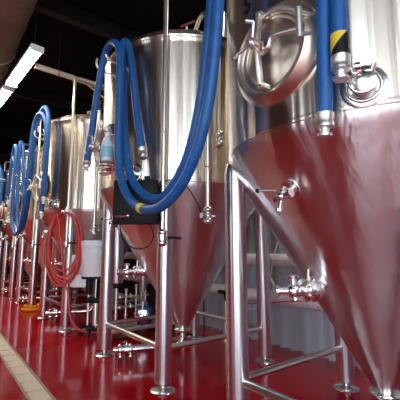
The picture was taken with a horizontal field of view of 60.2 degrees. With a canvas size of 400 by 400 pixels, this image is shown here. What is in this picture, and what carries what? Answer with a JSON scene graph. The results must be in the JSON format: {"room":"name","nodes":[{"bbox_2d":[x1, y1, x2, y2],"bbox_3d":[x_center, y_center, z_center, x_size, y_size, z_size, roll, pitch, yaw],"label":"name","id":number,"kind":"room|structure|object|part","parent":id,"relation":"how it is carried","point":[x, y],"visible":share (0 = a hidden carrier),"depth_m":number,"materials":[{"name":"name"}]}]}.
{"room":"processing plant","nodes":[
{"label":"processing plant","id":0,"kind":"room"},
{"bbox_2d":[0,152,27,278],"bbox_3d":[-9.148,0.376,11.416,7.568,4.730,0.110,6,-10,-37],"label":"wall","id":1,"kind":"structure","parent":0,"point":[4,157],"depth_m":12.99,"materials":[{"name":"black"}]},
{"bbox_2d":[0,0,226,153],"bbox_3d":[-3.185,-3.132,4.079,7.678,0.110,19.910,6,-10,-37],"label":"ceiling","id":2,"kind":"structure","parent":0,"point":[80,48],"depth_m":6.16,"materials":[{"name":"black"}]},
{"bbox_2d":[0,64,14,106],"bbox_3d":[-3.457,-2.223,6.020,0.160,1.133,1.292,7,-11,-41],"label":"ceiling light","id":3,"kind":"object","parent":2,"relation":"hanging from","point":[5,91],"visible":0.73,"depth_m":5.60,"materials":[{"name":"white plastic"}]},
{"bbox_2d":[0,89,11,106],"bbox_3d":[-3.457,-1.692,5.943,0.145,0.033,1.221,7,-11,-41],"label":"diffuser","id":4,"kind":"object","parent":3,"relation":"attached to","point":[4,93],"depth_m":5.65,"materials":[{"name":"white plastic"}]},
{"bbox_2d":[0,0,37,87],"bbox_3d":[-2.646,-2.615,4.590,0.742,0.811,19.294,6,-10,-37],"label":"air duct","id":5,"kind":"object","parent":2,"relation":"hanging from","point":[15,15],"visible":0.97,"depth_m":4.54,"materials":[{"name":"metal"}]},
{"bbox_2d":[0,128,43,142],"bbox_3d":[-7.305,-2.189,9.363,7.238,0.220,0.132,6,-10,-37],"label":"ceiling beam","id":6,"kind":"structure","parent":2,"relation":"attached to","point":[4,132],"depth_m":10.60,"materials":[{"name":"black"}]},
{"bbox_2d":[5,0,43,87],"bbox_3d":[-2.494,-2.380,4.940,0.160,1.133,1.292,7,-11,-41],"label":"ceiling light","id":7,"kind":"object","parent":2,"relation":"hanging from","point":[33,51],"visible":0.88,"depth_m":4.72,"materials":[{"name":"white plastic"}]},
{"bbox_2d":[7,49,40,85],"bbox_3d":[-2.494,-1.848,4.863,0.145,0.033,1.221,7,-11,-41],"label":"diffuser","id":8,"kind":"object","parent":7,"relation":"attached to","point":[30,56],"depth_m":4.80,"materials":[{"name":"white plastic"}]},
{"bbox_2d":[0,82,103,114],"bbox_3d":[-5.295,-2.564,6.773,7.238,0.220,0.132,6,-10,-37],"label":"ceiling beam","id":9,"kind":"structure","parent":2,"relation":"attached to","point":[21,92],"depth_m":8.09,"materials":[{"name":"black metal"}]},
{"bbox_2d":[34,21,103,98],"bbox_3d":[-1.473,-2.104,5.692,2.314,1.418,0.098,7,-11,-40],"label":"pipe","id":10,"kind":"object","parent":2,"relation":"hanging from","point":[58,72],"visible":0.44,"depth_m":5.14,"materials":[{"name":"beige"}]},
{"bbox_2d":[34,0,140,41],"bbox_3d":[-3.285,-2.939,4.183,7.238,0.220,0.132,6,-10,-37],"label":"ceiling beam","id":11,"kind":"structure","parent":2,"relation":"attached to","point":[57,9],"depth_m":5.30,"materials":[{"name":"black metal"}]},
{"bbox_2d":[0,280,399,399],"bbox_3d":[-3.119,1.667,3.434,7.403,0.116,19.470,6,-10,-37],"label":"floor","id":12,"kind":"structure","parent":0,"point":[66,363],"depth_m":3.26,"materials":[{"name":"red paint"}]},
{"bbox_2d":[0,161,40,284],"bbox_3d":[-5.641,0.802,10.697,1.961,3.681,1.805,6,-10,-37],"label":"tank","id":13,"kind":"object","parent":12,"relation":"on","point":[1,233],"visible":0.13,"depth_m":9.85,"materials":[{"name":"silver metal"}]},
{"bbox_3d":[-5.686,1.649,9.797,0.136,1.619,0.136,6,-10,-37],"label":"leg","id":14,"kind":"part","parent":13,"relation":"part of","materials":[{"name":"silver metal"}]},
{"bbox_2d":[0,332,55,399],"bbox_3d":[-2.325,1.702,4.046,0.169,0.013,19.470,6,-10,-37],"label":"trim","id":15,"kind":"structure","parent":12,"relation":"in","point":[5,339],"depth_m":3.07,"materials":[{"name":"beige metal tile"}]},
{"bbox_2d":[0,341,7,345],"bbox_3d":[-2.378,1.719,4.114,0.143,0.018,0.200,6,-10,-37],"label":"drain cover","id":16,"kind":"object","parent":15,"relation":"in","point":[2,343],"visible":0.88,"depth_m":4.11,"materials":[{"name":"beige metal"}]},
{"bbox_2d":[0,345,11,350],"bbox_3d":[-2.236,1.692,3.930,0.143,0.018,0.200,6,-10,-37],"label":"drain cover","id":17,"kind":"object","parent":15,"relation":"in","point":[6,347],"visible":0.91,"depth_m":3.90,"materials":[{"name":"beige metal"}]},
{"bbox_2d":[0,350,15,356],"bbox_3d":[-2.093,1.665,3.746,0.143,0.018,0.200,6,-10,-37],"label":"drain cover","id":18,"kind":"object","parent":15,"relation":"in","point":[7,352],"visible":0.86,"depth_m":3.71,"materials":[{"name":"beige metal"}]},
{"bbox_2d":[3,355,20,361],"bbox_3d":[-1.950,1.639,3.562,0.143,0.018,0.200,6,-10,-37],"label":"drain cover","id":19,"kind":"object","parent":15,"relation":"in","point":[10,358],"visible":0.71,"depth_m":3.54,"materials":[{"name":"beige metal"}]},
{"bbox_2d":[6,360,24,368],"bbox_3d":[-1.808,1.612,3.378,0.143,0.018,0.200,6,-10,-37],"label":"drain cover","id":20,"kind":"object","parent":15,"relation":"in","point":[14,364],"visible":0.7,"depth_m":3.36,"materials":[{"name":"beige metal"}]},
{"bbox_2d":[11,366,30,375],"bbox_3d":[-1.665,1.585,3.194,0.143,0.018,0.200,6,-10,-37],"label":"drain cover","id":21,"kind":"object","parent":15,"relation":"in","point":[20,370],"visible":0.84,"depth_m":3.18,"materials":[{"name":"beige metal"}]},
{"bbox_2d":[15,373,36,384],"bbox_3d":[-1.522,1.559,3.010,0.143,0.018,0.200,6,-10,-37],"label":"drain cover","id":22,"kind":"object","parent":15,"relation":"in","point":[25,378],"visible":0.81,"depth_m":2.99,"materials":[{"name":"beige metal"}]},
{"bbox_2d":[21,381,43,393],"bbox_3d":[-1.379,1.532,2.826,0.143,0.018,0.200,6,-10,-37],"label":"drain cover","id":23,"kind":"object","parent":15,"relation":"in","point":[33,386],"visible":0.79,"depth_m":2.81,"materials":[{"name":"beige metal"}]},
{"bbox_2d":[27,389,51,399],"bbox_3d":[-1.237,1.506,2.643,0.143,0.018,0.200,6,-10,-37],"label":"drain cover","id":24,"kind":"object","parent":15,"relation":"in","point":[41,394],"visible":0.8,"depth_m":2.64,"materials":[{"name":"beige metal"}]},
{"bbox_2d":[21,303,38,311],"bbox_3d":[-3.096,1.980,6.378,0.385,0.105,0.385,6,-10,-37],"label":"hose","id":25,"kind":"object","parent":12,"relation":"on","point":[26,308],"visible":0.74,"depth_m":6.24,"materials":[{"name":"orange"}]},
{"bbox_2d":[0,143,61,298],"bbox_3d":[-4.301,0.552,8.971,1.961,3.681,1.805,6,-10,-37],"label":"tank","id":26,"kind":"object","parent":12,"relation":"on","point":[9,239],"visible":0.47,"depth_m":8.39,"materials":[{"name":"silver metal"}]},
{"bbox_2d":[0,165,2,204],"bbox_3d":[-5.702,0.164,9.327,0.161,1.894,2.574,7,-11,-40],"label":"hose","id":27,"kind":"object","parent":26,"relation":"hanging from","point":[1,170],"visible":1,"depth_m":8.44,"materials":[{"name":"rubber"}]},
{"bbox_3d":[-5.070,1.534,9.003,0.136,1.619,0.136,6,-10,-37],"label":"leg","id":28,"kind":"part","parent":26,"relation":"part of","materials":[{"name":"silver metal"}]},
{"bbox_3d":[-4.346,1.399,8.071,0.136,1.619,0.136,6,-10,-37],"label":"leg","id":29,"kind":"part","parent":26,"relation":"part of","materials":[{"name":"silver metal"}]},
{"bbox_2d":[6,118,82,304],"bbox_3d":[-3.062,0.320,7.373,1.961,3.681,1.805,6,-10,-37],"label":"tank","id":30,"kind":"object","parent":12,"relation":"on","point":[30,235],"visible":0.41,"depth_m":6.74,"materials":[{"name":"silver metal"}]},
{"bbox_3d":[-3.830,1.302,7.406,0.136,1.619,0.136,6,-10,-37],"label":"leg","id":31,"kind":"part","parent":30,"relation":"part of","materials":[{"name":"silver metal"}]},
{"bbox_3d":[-3.107,1.167,6.473,0.136,1.619,0.136,6,-10,-37],"label":"leg","id":32,"kind":"part","parent":30,"relation":"part of","materials":[{"name":"silver metal"}]},
{"bbox_2d":[19,288,60,301],"bbox_3d":[-3.277,1.954,7.119,0.748,0.250,0.387,6,-10,-37],"label":"outlet","id":33,"kind":"object","parent":30,"relation":"attached to","point":[22,298],"depth_m":7.02,"materials":[{"name":"silver metal"}]},
{"bbox_2d":[27,77,147,332],"bbox_3d":[-1.809,0.086,5.759,1.961,3.681,1.805,6,-10,-37],"label":"tank","id":34,"kind":"object","parent":12,"relation":"on","point":[72,187],"visible":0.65,"depth_m":5.07,"materials":[{"name":"silver metal"}]},
{"bbox_2d":[4,111,46,235],"bbox_3d":[-3.122,-0.318,6.003,0.161,1.894,2.574,7,-11,-40],"label":"hose","id":35,"kind":"object","parent":34,"relation":"hanging from","point":[14,152],"visible":0.94,"depth_m":5.48,"materials":[{"name":"rubber"}]},
{"bbox_2d":[15,105,50,231],"bbox_3d":[-2.837,-0.428,5.843,0.181,1.902,2.075,6,-10,-37],"label":"hose","id":36,"kind":"object","parent":34,"relation":"hanging from","point":[21,146],"visible":0.82,"depth_m":5.64,"materials":[{"name":"rubber"}]},
{"bbox_3d":[-2.521,-0.200,5.276,0.108,0.394,0.042,8,-11,-43],"label":"clamp arm","id":37,"kind":"part","parent":34,"relation":"part of","materials":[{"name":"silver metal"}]},
{"bbox_3d":[-2.462,-0.196,5.308,0.040,0.376,0.376,6,-10,-37],"label":"manway door","id":38,"kind":"part","parent":34,"relation":"part of","materials":[{"name":"silver metal"}]},
{"bbox_3d":[-2.578,1.068,5.791,0.136,1.619,0.136,6,-10,-37],"label":"leg","id":39,"kind":"part","parent":34,"relation":"part of","materials":[{"name":"silver metal"}]},
{"bbox_3d":[-1.854,0.933,4.859,0.136,1.619,0.136,6,-10,-37],"label":"leg","id":40,"kind":"part","parent":34,"relation":"part of","materials":[{"name":"silver metal"}]},
{"bbox_2d":[46,306,92,316],"bbox_3d":[-2.024,1.720,5.504,0.748,0.250,0.387,6,-10,-37],"label":"outlet","id":41,"kind":"object","parent":34,"relation":"attached to","point":[55,312],"depth_m":5.45,"materials":[{"name":"silver metal"}]},
{"bbox_2d":[44,207,96,333],"bbox_3d":[-1.618,0.934,4.661,0.956,1.678,0.250,2,-8,-11],"label":"hose","id":42,"kind":"object","parent":34,"relation":"hanging from","point":[47,250],"visible":0.96,"depth_m":4.63,"materials":[{"name":"red rubber"}]},
{"bbox_2d":[70,255,93,287],"bbox_3d":[-1.649,0.983,4.785,0.330,0.440,0.152,0,-8,0],"label":"switch box","id":43,"kind":"object","parent":34,"relation":"attached to","point":[77,281],"visible":0.33,"depth_m":4.70,"materials":[{"name":"white plastic"}]},
{"bbox_3d":[-1.627,0.923,4.723,0.220,0.198,0.011,0,-8,0],"label":"panel","id":44,"kind":"part","parent":43,"relation":"part of","materials":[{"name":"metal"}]},
{"bbox_3d":[-0.912,1.037,5.575,0.136,1.619,0.136,6,-10,-37],"label":"leg","id":45,"kind":"part","parent":34,"relation":"part of","materials":[{"name":"silver metal"}]},
{"bbox_2d":[78,277,99,336],"bbox_3d":[-1.414,1.399,4.614,0.374,0.754,0.368,4,-9,-28],"label":"stand","id":46,"kind":"object","parent":12,"relation":"on","point":[95,300],"visible":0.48,"depth_m":4.57,"materials":[{"name":"silver metal"}]},
{"bbox_2d":[81,240,101,276],"bbox_3d":[-1.408,0.787,4.658,0.385,0.470,0.419,6,-10,-37],"label":"bucket","id":47,"kind":"object","parent":46,"relation":"on","point":[91,249],"visible":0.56,"depth_m":4.51,"materials":[{"name":"white plastic"}]},
{"bbox_3d":[-1.437,1.375,4.619,0.161,0.649,0.073,0,-8,0],"label":"post","id":48,"kind":"part","parent":46,"relation":"part of","materials":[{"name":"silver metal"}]},
{"bbox_2d":[94,284,175,340],"bbox_3d":[-0.835,1.439,4.722,1.067,0.706,0.473,6,-10,-37],"label":"pump skid","id":49,"kind":"object","parent":12,"relation":"on","point":[132,326],"visible":0.52,"depth_m":4.67,"materials":[{"name":"silver metal"}]},
{"bbox_2d":[113,228,124,324],"bbox_3d":[-1.124,1.010,4.672,0.194,1.268,0.194,-1,-8,7],"label":"housing","id":50,"kind":"object","parent":49,"relation":"on","point":[119,244],"visible":0.48,"depth_m":4.63,"materials":[{"name":"silver metal"}]},
{"bbox_3d":[-1.125,1.402,4.614,0.178,0.474,0.176,6,-10,-37],"label":"stem","id":51,"kind":"part","parent":50,"relation":"part of","materials":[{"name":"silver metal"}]},
{"bbox_2d":[113,228,124,282],"bbox_3d":[-1.124,0.759,4.708,0.172,0.761,0.172,6,-10,-37],"label":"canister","id":52,"kind":"object","parent":50,"relation":"on","point":[119,244],"depth_m":4.64,"materials":[{"name":"silver metal"}]},
{"bbox_2d":[136,301,153,323],"bbox_3d":[-0.742,1.484,4.564,0.222,0.297,0.352,0,-8,0],"label":"pump","id":53,"kind":"object","parent":49,"relation":"on","point":[145,309],"visible":0.84,"depth_m":4.50,"materials":[{"name":"blue paint"}]},
{"bbox_2d":[85,0,274,395],"bbox_3d":[-0.248,-0.205,3.747,1.961,3.681,1.805,6,-10,-37],"label":"tank","id":54,"kind":"object","parent":12,"relation":"on","point":[185,257],"visible":0.77,"depth_m":3.11,"materials":[{"name":"silver metal"}]},
{"bbox_3d":[-0.959,-0.492,3.262,0.105,0.394,0.047,6,-10,-37],"label":"clamp arm","id":55,"kind":"part","parent":54,"relation":"part of","materials":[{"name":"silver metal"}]},
{"bbox_3d":[-0.901,-0.487,3.296,0.040,0.376,0.376,6,-10,-37],"label":"manway door","id":56,"kind":"part","parent":54,"relation":"part of","materials":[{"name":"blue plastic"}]},
{"bbox_3d":[-1.016,0.777,3.780,0.136,1.619,0.136,6,-10,-37],"label":"leg","id":57,"kind":"part","parent":54,"relation":"part of","materials":[{"name":"silver metal"}]},
{"bbox_2d":[98,163,123,174],"bbox_3d":[-0.747,-0.260,3.046,0.309,0.079,0.134,6,-10,-37],"label":"ring","id":58,"kind":"object","parent":54,"relation":"attached to","point":[112,166],"visible":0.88,"depth_m":3.00,"materials":[{"name":"silver metal"}]},
{"bbox_2d":[101,126,112,162],"bbox_3d":[-0.808,-0.476,3.009,0.111,0.299,0.111,-7,-11,42],"label":"spray bottle","id":59,"kind":"object","parent":58,"relation":"in","point":[107,145],"visible":1,"depth_m":2.96,"materials":[{"name":"blue plastic"}]},
{"bbox_2d":[113,327,190,357],"bbox_3d":[-0.463,1.428,3.492,0.748,0.250,0.387,6,-10,-37],"label":"outlet","id":60,"kind":"object","parent":54,"relation":"attached to","point":[126,348],"depth_m":3.42,"materials":[{"name":"silver metal"}]},
{"bbox_2d":[112,176,202,249],"bbox_3d":[-0.343,0.102,2.842,0.736,0.607,0.271,0,-8,2],"label":"control box","id":61,"kind":"object","parent":54,"relation":"attached to","point":[123,214],"visible":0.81,"depth_m":2.79,"materials":[{"name":"black plastic"}]},
{"bbox_3d":[-0.532,0.011,2.798,0.319,0.319,0.018,0,-8,2],"label":"lid","id":62,"kind":"part","parent":61,"relation":"part of","materials":[{"name":"black plastic"}]},
{"bbox_3d":[-0.293,0.642,2.847,0.136,1.619,0.136,6,-10,-37],"label":"leg","id":63,"kind":"part","parent":54,"relation":"part of","materials":[{"name":"silver metal"}]},
{"bbox_3d":[-0.203,0.306,2.788,0.107,0.028,0.024,-1,-8,5],"label":"valve handle","id":64,"kind":"part","parent":54,"relation":"part of","materials":[{"name":"black plastic"}]},
{"bbox_3d":[-0.137,-1.983,3.881,0.174,0.131,0.026,3,-9,-21],"label":"lever","id":65,"kind":"part","parent":54,"relation":"part of","materials":[{"name":"red"}]},
{"bbox_3d":[-0.074,0.880,4.496,0.136,1.619,0.136,6,-10,-37],"label":"leg","id":66,"kind":"part","parent":54,"relation":"part of","materials":[{"name":"silver metal"}]},
{"bbox_3d":[0.649,0.745,3.563,0.136,1.619,0.136,6,-10,-37],"label":"leg","id":67,"kind":"part","parent":54,"relation":"part of","materials":[{"name":"silver metal"}]},
{"bbox_2d":[218,290,225,340],"bbox_3d":[0.316,1.430,4.312,0.200,0.607,0.165,6,-10,-37],"label":"standpipe","id":68,"kind":"object","parent":12,"relation":"on","point":[219,291],"visible":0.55,"depth_m":4.30,"materials":[{"name":"silver metal"}]},
{"bbox_2d":[224,0,399,399],"bbox_3d":[0.999,-0.438,2.141,1.961,3.681,1.805,6,-10,-37],"label":"tank","id":69,"kind":"object","parent":12,"relation":"on","point":[332,205],"visible":0.97,"depth_m":1.69,"materials":[{"name":"silver metal"}]},
{"bbox_2d":[82,0,333,214],"bbox_3d":[-0.315,-0.842,2.386,0.161,1.894,2.575,7,-11,-40],"label":"hose","id":70,"kind":"object","parent":69,"relation":"hanging from","point":[324,116],"visible":0.99,"depth_m":1.83,"materials":[{"name":"rubber"}]},
{"bbox_2d":[120,0,350,203],"bbox_3d":[-0.030,-0.953,2.225,0.181,1.902,2.076,6,-10,-37],"label":"hose","id":71,"kind":"object","parent":69,"relation":"hanging from","point":[340,60],"visible":0.86,"depth_m":2.02,"materials":[{"name":"rubber"}]},
{"bbox_3d":[0.230,0.544,2.174,0.136,1.619,0.136,6,-10,-37],"label":"leg","id":72,"kind":"part","parent":69,"relation":"part of","materials":[{"name":"silver metal"}]},
{"bbox_3d":[0.287,-0.725,1.656,0.105,0.394,0.047,6,-10,-37],"label":"clamp arm","id":73,"kind":"part","parent":69,"relation":"part of","materials":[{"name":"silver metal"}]},
{"bbox_3d":[0.340,-0.047,1.739,0.089,0.016,0.011,-5,-10,30],"label":"handle","id":74,"kind":"part","parent":69,"relation":"part of","materials":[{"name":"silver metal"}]},
{"bbox_3d":[0.346,-0.720,1.690,0.040,0.376,0.376,6,-10,-37],"label":"manway door","id":75,"kind":"part","parent":69,"relation":"part of","materials":[{"name":"silver metal"}]},
{"bbox_2d":[248,300,309,303],"bbox_3d":[0.918,1.007,3.346,0.185,0.257,2.032,4,-9,-25],"label":"red air line","id":76,"kind":"object","parent":69,"relation":"attached to","point":[291,300],"visible":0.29,"depth_m":3.63,"materials":[{"name":"red rubber"}]},
{"bbox_3d":[0.617,0.440,1.906,0.015,0.117,0.075,6,-10,-37],"label":"handle","id":77,"kind":"part","parent":69,"relation":"part of","materials":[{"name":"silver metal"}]},
{"bbox_3d":[1.172,0.648,2.890,0.136,1.619,0.136,6,-10,-37],"label":"leg","id":78,"kind":"part","parent":69,"relation":"part of","materials":[{"name":"silver metal"}]},
{"bbox_2d":[368,386,399,399],"bbox_3d":[0.783,1.195,1.886,0.748,0.250,0.387,6,-10,-37],"label":"outlet","id":79,"kind":"object","parent":69,"relation":"attached to","point":[382,394],"depth_m":1.93,"materials":[{"name":"silver metal"}]},
{"bbox_2d":[39,12,361,369],"bbox_3d":[-0.269,-0.416,5.948,0.148,4.730,19.470,6,-10,-37],"label":"wall","id":80,"kind":"structure","parent":0,"point":[306,330],"depth_m":4.07,"materials":[{"name":"white metal"}]},
{"bbox_2d":[124,252,293,265],"bbox_3d":[0.334,0.792,4.699,0.202,0.161,12.650,6,-10,-37],"label":"pipe","id":81,"kind":"object","parent":80,"relation":"attached to","point":[279,259],"visible":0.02,"depth_m":3.95,"materials":[{"name":"white plastic"}]},
{"bbox_2d":[123,275,322,311],"bbox_3d":[0.333,1.206,4.638,0.204,0.166,12.650,6,-10,-37],"label":"pipe","id":82,"kind":"object","parent":80,"relation":"attached to","point":[252,292],"visible":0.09,"depth_m":3.92,"materials":[{"name":"white plastic"}]},
{"bbox_2d":[248,242,277,309],"bbox_3d":[0.678,0.722,4.158,0.243,1.228,0.738,6,-10,-37],"label":"cable","id":83,"kind":"object","parent":80,"relation":"hanging from","point":[271,279],"visible":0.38,"depth_m":3.83,"materials":[{"name":"white plastic"}]}
]}

